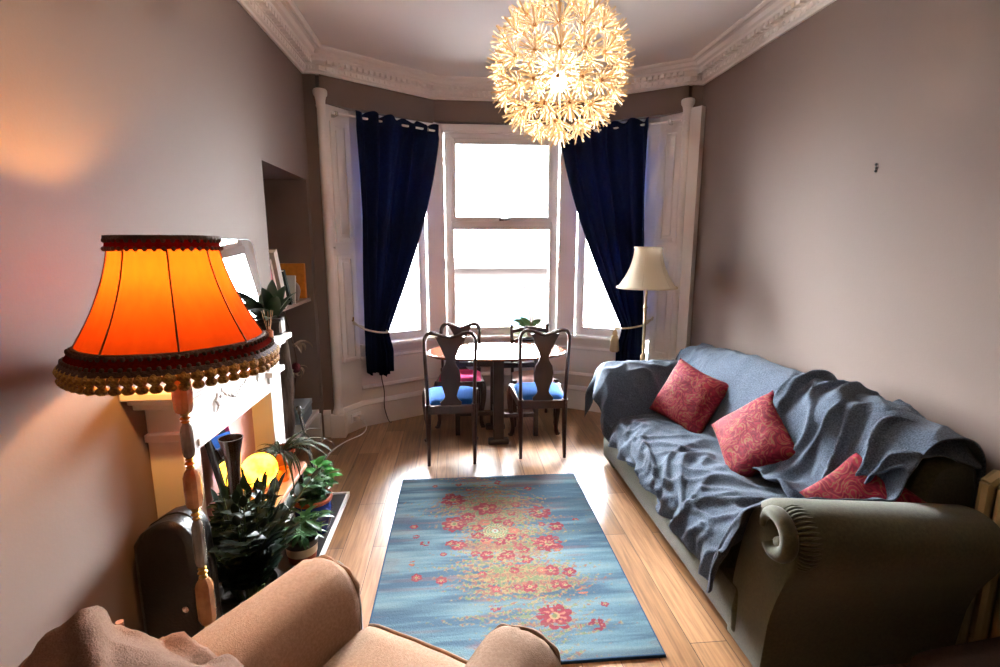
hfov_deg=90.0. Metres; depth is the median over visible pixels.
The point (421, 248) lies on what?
window
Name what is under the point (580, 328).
window
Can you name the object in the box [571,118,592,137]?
paper flower
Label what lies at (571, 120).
paper flower
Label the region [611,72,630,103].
paper flower
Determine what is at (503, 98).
paper flower
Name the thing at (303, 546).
potted plant
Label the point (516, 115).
paper flower
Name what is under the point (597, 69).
paper flower
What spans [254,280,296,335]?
potted plant
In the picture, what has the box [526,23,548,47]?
paper flower
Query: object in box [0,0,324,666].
wall
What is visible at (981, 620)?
radiator
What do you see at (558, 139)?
paper flower
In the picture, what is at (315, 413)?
niche shelf
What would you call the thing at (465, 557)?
rug
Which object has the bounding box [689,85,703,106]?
wall
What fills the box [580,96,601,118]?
paper flower
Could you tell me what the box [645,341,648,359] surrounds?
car
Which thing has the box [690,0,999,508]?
wall
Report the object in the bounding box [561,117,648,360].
curtain
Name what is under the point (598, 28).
paper flower
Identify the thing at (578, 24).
paper flower
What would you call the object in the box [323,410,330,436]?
baseboard
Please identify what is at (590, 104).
paper flower
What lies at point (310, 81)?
wall
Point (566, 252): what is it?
trim
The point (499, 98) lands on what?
paper flower
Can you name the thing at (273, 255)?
book
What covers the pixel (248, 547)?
plant
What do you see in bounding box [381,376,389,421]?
cable
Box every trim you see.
[237,0,835,102]
[312,88,347,437]
[348,111,658,136]
[349,111,364,343]
[360,331,648,350]
[360,339,645,360]
[362,371,593,389]
[425,122,446,335]
[557,125,576,333]
[642,118,659,339]
[668,97,694,359]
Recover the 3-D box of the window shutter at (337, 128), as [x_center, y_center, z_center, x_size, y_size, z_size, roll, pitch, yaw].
[-1.266,-0.483,4.209,0.094,2.685,0.370,6,12,29]
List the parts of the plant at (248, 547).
pot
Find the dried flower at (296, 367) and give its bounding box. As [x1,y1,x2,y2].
[284,311,312,384]
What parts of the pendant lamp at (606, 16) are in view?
bulb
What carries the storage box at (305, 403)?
on the niche shelf at (315, 413)
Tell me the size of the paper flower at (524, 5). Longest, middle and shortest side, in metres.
0.113 x 0.100 x 0.060 m
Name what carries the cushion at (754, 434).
on the sofa
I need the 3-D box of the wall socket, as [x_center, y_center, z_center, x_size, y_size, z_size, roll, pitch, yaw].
[-1.236,0.732,4.354,0.055,0.080,0.110,6,12,29]
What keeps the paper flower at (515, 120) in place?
on the pendant lamp at (606, 16)
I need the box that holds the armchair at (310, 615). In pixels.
[18,555,560,666]
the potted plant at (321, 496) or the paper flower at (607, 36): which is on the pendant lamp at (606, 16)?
the paper flower at (607, 36)
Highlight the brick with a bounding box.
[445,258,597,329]
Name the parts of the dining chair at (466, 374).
leg, seat, seat rail, leg, leg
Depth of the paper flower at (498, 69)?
1.91 m
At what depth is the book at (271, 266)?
3.16 m
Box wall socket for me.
[351,411,363,422]
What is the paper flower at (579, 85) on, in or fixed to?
on the pendant lamp at (606, 16)
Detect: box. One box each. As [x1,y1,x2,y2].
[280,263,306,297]
[294,398,311,424]
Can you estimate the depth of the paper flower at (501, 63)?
1.84 m
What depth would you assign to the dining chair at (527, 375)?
4.69 m
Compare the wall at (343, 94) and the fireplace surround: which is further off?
the wall at (343, 94)
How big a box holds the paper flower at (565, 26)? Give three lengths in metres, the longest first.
0.113 x 0.100 x 0.060 m
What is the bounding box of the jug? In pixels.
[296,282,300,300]
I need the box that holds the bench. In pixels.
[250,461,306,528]
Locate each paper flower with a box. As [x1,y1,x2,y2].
[486,58,500,85]
[487,46,503,77]
[489,34,506,59]
[490,23,506,51]
[490,78,506,106]
[491,68,506,89]
[491,89,506,113]
[496,37,518,70]
[497,11,520,41]
[499,42,518,69]
[499,68,518,101]
[500,98,519,115]
[502,7,521,28]
[502,108,521,129]
[508,0,531,17]
[508,17,529,42]
[508,70,523,99]
[509,98,532,124]
[509,117,527,134]
[516,50,537,73]
[517,63,544,95]
[518,4,544,32]
[519,29,545,64]
[519,99,537,120]
[522,124,547,141]
[523,0,544,7]
[524,77,548,100]
[525,120,547,139]
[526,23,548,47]
[526,129,550,146]
[527,0,553,20]
[528,93,557,120]
[530,0,554,6]
[537,50,556,76]
[537,101,557,123]
[541,118,569,137]
[542,0,575,26]
[542,58,572,93]
[543,26,575,59]
[545,131,571,146]
[547,76,570,101]
[548,25,573,50]
[548,121,569,134]
[548,131,572,147]
[549,3,575,25]
[556,91,586,118]
[560,100,583,121]
[562,48,584,74]
[564,0,585,4]
[565,121,591,139]
[568,127,592,144]
[569,74,591,99]
[571,60,598,94]
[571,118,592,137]
[572,0,599,29]
[573,20,595,46]
[574,0,596,15]
[574,27,602,61]
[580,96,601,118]
[582,95,607,123]
[584,43,603,72]
[589,0,609,11]
[590,112,608,131]
[591,69,610,96]
[592,11,612,35]
[594,103,616,126]
[596,65,619,95]
[598,5,622,35]
[599,1,620,21]
[601,31,624,65]
[601,92,619,113]
[602,36,621,64]
[611,63,628,86]
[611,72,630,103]
[612,81,629,108]
[613,17,630,45]
[614,27,631,57]
[616,42,634,73]
[619,51,635,81]
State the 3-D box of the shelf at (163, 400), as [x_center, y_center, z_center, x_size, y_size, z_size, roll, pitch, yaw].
[-1.224,0.134,2.253,0.190,0.080,1.190,-1,10,-5]
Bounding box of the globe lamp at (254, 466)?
[241,453,277,491]
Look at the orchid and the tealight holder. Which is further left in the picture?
the tealight holder
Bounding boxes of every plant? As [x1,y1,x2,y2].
[206,467,321,614]
[252,428,334,494]
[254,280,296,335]
[283,498,334,565]
[290,456,343,534]
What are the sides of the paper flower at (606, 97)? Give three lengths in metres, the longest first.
0.113 x 0.100 x 0.060 m
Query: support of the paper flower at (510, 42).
on the pendant lamp at (606, 16)
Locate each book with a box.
[269,249,287,308]
[270,259,277,290]
[281,269,292,304]
[286,275,295,303]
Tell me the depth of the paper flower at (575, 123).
1.89 m
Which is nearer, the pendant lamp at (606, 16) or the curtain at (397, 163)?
the pendant lamp at (606, 16)
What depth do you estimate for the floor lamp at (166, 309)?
1.29 m
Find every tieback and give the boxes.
[352,317,388,332]
[610,316,653,351]
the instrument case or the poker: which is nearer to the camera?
the instrument case
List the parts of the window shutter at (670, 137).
panel, panel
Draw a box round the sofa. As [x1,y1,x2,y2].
[604,437,999,666]
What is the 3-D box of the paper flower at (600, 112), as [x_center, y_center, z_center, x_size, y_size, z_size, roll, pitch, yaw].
[0.394,-0.822,1.883,0.100,0.060,0.113,-42,-4,-14]
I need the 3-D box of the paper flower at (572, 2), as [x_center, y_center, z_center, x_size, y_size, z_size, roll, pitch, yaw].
[0.250,-1.147,1.698,0.113,0.060,0.100,7,54,-2]
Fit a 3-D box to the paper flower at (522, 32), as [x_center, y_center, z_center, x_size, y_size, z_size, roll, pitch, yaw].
[0.075,-1.194,1.964,0.113,0.060,0.100,-46,-17,29]
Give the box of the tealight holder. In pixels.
[277,466,289,481]
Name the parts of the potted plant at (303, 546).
pot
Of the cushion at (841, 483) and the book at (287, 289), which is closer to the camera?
the cushion at (841, 483)
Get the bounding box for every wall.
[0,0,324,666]
[302,74,333,413]
[319,74,688,125]
[360,343,615,400]
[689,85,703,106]
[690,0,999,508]
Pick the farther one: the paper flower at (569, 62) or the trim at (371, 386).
the trim at (371, 386)
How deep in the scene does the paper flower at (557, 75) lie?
1.70 m
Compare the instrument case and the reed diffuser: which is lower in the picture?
the instrument case
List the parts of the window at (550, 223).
sash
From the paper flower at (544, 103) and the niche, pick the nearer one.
the paper flower at (544, 103)
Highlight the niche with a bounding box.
[299,413,322,441]
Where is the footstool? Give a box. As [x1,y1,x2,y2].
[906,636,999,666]
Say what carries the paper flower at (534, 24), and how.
on the pendant lamp at (606, 16)
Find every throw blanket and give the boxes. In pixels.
[585,343,985,592]
[752,369,981,497]
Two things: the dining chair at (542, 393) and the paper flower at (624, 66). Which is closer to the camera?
the paper flower at (624, 66)
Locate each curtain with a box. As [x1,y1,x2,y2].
[355,110,438,376]
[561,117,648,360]
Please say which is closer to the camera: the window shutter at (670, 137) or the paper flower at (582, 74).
the paper flower at (582, 74)
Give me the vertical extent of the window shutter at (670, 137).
2.685 m
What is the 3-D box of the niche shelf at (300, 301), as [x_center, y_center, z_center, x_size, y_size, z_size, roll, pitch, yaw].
[-1.621,-0.191,3.506,0.335,0.025,0.882,-1,10,-5]
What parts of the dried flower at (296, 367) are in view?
stem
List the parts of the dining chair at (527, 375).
leg, leg, seat, leg, leg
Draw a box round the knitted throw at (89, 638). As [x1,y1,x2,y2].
[22,605,244,666]
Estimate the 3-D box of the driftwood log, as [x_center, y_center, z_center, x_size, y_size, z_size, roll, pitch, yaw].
[-1.512,0.324,3.422,0.147,0.800,0.172,8,13,39]
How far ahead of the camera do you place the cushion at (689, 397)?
3.14 m
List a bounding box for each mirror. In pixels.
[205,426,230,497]
[220,238,266,330]
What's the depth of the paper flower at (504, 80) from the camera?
2.00 m
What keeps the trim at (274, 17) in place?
attached to the wall at (343, 94)
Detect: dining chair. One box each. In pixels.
[422,331,478,465]
[434,322,486,428]
[507,328,570,458]
[510,323,558,426]
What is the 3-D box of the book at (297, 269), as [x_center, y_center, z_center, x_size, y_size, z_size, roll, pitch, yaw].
[-1.666,-0.409,3.886,0.300,0.270,0.040,-1,10,-5]
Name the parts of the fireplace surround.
panel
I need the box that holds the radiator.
[955,470,999,644]
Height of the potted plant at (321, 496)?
0.388 m
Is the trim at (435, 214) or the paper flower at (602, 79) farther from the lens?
the trim at (435, 214)
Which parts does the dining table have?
leg, gate rail, gate rail, gate rail, gate rail, leg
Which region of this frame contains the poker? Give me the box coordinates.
[296,406,314,467]
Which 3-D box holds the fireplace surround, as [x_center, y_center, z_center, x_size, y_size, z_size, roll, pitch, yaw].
[-1.224,0.644,2.344,0.190,1.115,1.190,-1,10,-5]
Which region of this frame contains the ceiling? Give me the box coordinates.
[284,0,763,78]
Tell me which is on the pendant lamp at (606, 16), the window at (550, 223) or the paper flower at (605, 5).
the paper flower at (605, 5)
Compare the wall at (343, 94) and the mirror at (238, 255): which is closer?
the mirror at (238, 255)
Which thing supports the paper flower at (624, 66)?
on the pendant lamp at (606, 16)
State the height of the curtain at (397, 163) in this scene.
2.170 m
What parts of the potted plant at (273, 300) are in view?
pot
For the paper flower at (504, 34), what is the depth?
1.84 m
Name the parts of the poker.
knob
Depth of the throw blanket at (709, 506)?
2.66 m
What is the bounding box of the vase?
[218,433,243,514]
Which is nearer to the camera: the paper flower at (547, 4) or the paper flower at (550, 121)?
the paper flower at (547, 4)
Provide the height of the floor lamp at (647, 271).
1.587 m
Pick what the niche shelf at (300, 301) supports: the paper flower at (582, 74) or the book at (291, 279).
the book at (291, 279)
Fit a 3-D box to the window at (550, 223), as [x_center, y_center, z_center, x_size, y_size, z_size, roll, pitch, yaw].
[0.020,-0.911,4.733,1.060,1.874,0.123,-1,10,-5]
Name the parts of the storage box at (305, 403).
lid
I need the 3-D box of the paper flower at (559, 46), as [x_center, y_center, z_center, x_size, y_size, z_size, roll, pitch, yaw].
[0.200,-0.963,1.657,0.113,0.100,0.060,24,12,1]
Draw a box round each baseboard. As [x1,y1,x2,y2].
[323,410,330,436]
[343,384,600,433]
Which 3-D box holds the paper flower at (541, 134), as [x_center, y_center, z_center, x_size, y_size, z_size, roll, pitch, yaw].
[0.155,-0.791,2.009,0.113,0.060,0.100,26,26,17]
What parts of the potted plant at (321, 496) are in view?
pot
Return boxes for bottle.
[265,326,273,338]
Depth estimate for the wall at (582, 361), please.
4.77 m
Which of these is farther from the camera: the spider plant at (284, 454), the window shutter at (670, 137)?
the window shutter at (670, 137)
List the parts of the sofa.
arm, gathered trim, arm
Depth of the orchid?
4.79 m
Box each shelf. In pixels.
[119,332,291,409]
[282,298,310,311]
[286,410,318,443]
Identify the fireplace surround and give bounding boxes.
[119,332,293,613]
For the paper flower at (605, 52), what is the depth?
1.72 m
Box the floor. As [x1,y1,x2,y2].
[293,408,907,666]
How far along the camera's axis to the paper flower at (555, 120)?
1.86 m
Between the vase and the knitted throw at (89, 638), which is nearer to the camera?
the knitted throw at (89, 638)
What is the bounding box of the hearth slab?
[276,491,349,575]
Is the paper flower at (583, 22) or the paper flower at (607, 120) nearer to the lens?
the paper flower at (583, 22)
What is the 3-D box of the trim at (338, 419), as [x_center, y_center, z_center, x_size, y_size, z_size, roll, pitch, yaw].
[-1.362,-0.486,4.016,0.120,2.758,0.108,-1,10,-5]
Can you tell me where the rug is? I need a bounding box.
[369,473,665,664]
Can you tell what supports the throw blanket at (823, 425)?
on the sofa
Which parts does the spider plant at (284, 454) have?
pot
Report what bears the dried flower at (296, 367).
in the storage box at (305, 403)
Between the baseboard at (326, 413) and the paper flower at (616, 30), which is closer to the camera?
the paper flower at (616, 30)
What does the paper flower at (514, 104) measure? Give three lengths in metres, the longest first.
0.113 x 0.100 x 0.060 m
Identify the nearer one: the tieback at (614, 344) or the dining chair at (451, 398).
the dining chair at (451, 398)
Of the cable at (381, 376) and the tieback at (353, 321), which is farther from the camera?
the cable at (381, 376)
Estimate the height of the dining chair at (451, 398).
1.021 m
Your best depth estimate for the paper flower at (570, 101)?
1.77 m
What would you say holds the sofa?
on the floor
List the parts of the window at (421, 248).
curtain rail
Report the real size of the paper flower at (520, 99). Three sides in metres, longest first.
0.113 x 0.100 x 0.060 m
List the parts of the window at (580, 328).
curtain rail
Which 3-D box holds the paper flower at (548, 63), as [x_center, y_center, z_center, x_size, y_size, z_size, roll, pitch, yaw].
[0.207,-1.138,2.112,0.113,0.100,0.060,22,28,-18]
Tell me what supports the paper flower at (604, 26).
on the pendant lamp at (606, 16)
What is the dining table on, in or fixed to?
on the floor
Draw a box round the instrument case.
[134,505,222,638]
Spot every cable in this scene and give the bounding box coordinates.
[323,418,366,488]
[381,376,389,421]
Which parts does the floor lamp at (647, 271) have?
lamp shade, shade trim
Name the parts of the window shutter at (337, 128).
panel, panel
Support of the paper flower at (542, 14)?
on the pendant lamp at (606, 16)
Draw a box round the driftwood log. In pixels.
[279,327,294,439]
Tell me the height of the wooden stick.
0.522 m
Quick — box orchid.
[514,284,540,335]
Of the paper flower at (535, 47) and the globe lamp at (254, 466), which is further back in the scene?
the globe lamp at (254, 466)
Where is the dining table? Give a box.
[427,343,564,444]
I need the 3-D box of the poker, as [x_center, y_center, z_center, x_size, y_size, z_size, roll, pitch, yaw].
[-1.101,0.752,2.918,0.173,0.669,0.031,5,11,24]
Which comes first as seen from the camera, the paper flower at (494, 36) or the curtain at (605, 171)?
the paper flower at (494, 36)
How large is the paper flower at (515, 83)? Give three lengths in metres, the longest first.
0.113 x 0.100 x 0.060 m
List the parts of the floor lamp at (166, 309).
lamp shade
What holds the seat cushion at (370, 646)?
on the armchair at (310, 615)
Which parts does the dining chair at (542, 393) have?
leg, leg, seat, seat rail, leg, leg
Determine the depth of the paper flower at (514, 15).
1.79 m
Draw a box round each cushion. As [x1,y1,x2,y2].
[323,626,465,666]
[649,358,728,432]
[711,390,794,476]
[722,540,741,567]
[799,453,926,502]
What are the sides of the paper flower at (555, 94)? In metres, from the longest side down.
0.113 x 0.100 x 0.060 m
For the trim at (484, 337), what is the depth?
4.75 m
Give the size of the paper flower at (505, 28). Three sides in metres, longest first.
0.113 x 0.100 x 0.060 m
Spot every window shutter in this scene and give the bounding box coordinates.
[325,104,362,407]
[648,105,705,359]
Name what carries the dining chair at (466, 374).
on the floor
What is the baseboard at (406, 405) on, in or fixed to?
attached to the wall at (582, 361)
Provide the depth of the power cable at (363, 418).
4.11 m
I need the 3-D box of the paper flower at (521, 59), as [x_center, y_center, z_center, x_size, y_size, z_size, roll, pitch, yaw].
[0.114,-1.134,2.084,0.100,0.113,0.060,3,29,-33]
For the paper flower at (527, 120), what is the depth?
2.08 m
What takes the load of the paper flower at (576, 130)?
on the pendant lamp at (606, 16)
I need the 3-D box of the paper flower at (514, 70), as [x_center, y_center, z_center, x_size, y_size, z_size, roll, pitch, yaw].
[0.067,-1.037,2.092,0.100,0.113,0.060,-34,28,-30]
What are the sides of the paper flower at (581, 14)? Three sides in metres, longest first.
0.113 x 0.100 x 0.060 m
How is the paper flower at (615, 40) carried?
on the pendant lamp at (606, 16)
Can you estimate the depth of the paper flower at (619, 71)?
1.95 m
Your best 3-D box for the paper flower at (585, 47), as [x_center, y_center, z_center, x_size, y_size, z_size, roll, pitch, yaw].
[0.295,-0.964,1.666,0.100,0.113,0.060,37,-2,-19]
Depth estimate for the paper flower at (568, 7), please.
1.94 m
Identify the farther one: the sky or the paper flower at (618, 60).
the sky
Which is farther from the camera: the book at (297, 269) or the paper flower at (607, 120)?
the book at (297, 269)
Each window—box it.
[331,111,434,339]
[444,133,558,334]
[571,119,681,336]
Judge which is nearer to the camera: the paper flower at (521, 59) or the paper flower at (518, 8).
the paper flower at (518, 8)
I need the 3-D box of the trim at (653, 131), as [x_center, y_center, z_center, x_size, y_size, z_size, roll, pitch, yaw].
[1.382,-0.909,4.517,0.140,1.935,0.220,4,11,23]
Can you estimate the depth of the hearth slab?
2.79 m
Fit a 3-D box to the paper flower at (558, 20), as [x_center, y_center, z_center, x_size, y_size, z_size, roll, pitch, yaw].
[0.196,-1.060,1.660,0.113,0.100,0.060,2,-12,8]
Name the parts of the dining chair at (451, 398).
leg, leg, seat rail, seat, leg, leg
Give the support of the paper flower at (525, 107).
on the pendant lamp at (606, 16)
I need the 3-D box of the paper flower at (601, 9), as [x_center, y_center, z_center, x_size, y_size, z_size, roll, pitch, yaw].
[0.342,-1.154,1.740,0.100,0.060,0.113,23,43,-17]
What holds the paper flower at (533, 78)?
on the pendant lamp at (606, 16)
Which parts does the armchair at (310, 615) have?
arm, panel, arm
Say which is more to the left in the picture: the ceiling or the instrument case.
the instrument case
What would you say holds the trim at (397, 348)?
attached to the wall at (582, 361)
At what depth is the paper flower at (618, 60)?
1.79 m
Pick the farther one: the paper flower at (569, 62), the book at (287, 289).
the book at (287, 289)
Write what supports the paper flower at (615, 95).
on the pendant lamp at (606, 16)
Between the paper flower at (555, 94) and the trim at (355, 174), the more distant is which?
the trim at (355, 174)
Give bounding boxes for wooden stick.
[115,619,123,625]
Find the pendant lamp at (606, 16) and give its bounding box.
[486,0,635,147]
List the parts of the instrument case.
handle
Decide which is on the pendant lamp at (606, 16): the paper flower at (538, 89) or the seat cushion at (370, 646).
the paper flower at (538, 89)
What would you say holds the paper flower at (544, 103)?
on the pendant lamp at (606, 16)
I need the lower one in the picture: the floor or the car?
the floor
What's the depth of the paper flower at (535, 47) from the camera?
1.70 m
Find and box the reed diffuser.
[261,310,273,338]
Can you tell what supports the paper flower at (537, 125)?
on the pendant lamp at (606, 16)
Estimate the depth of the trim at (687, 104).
4.17 m
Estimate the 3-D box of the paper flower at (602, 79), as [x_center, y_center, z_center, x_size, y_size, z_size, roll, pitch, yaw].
[0.376,-0.882,1.746,0.113,0.100,0.060,-15,40,-36]
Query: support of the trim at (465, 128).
attached to the wall at (343, 94)
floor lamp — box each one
[52,235,279,627]
[616,247,677,359]
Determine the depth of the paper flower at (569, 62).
2.08 m
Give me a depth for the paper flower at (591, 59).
2.04 m
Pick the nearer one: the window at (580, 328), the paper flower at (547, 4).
the paper flower at (547, 4)
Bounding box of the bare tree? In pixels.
[477,153,536,257]
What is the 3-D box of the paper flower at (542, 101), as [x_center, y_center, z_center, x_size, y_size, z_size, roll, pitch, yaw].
[0.208,-0.952,2.145,0.100,0.113,0.060,-25,-10,-9]

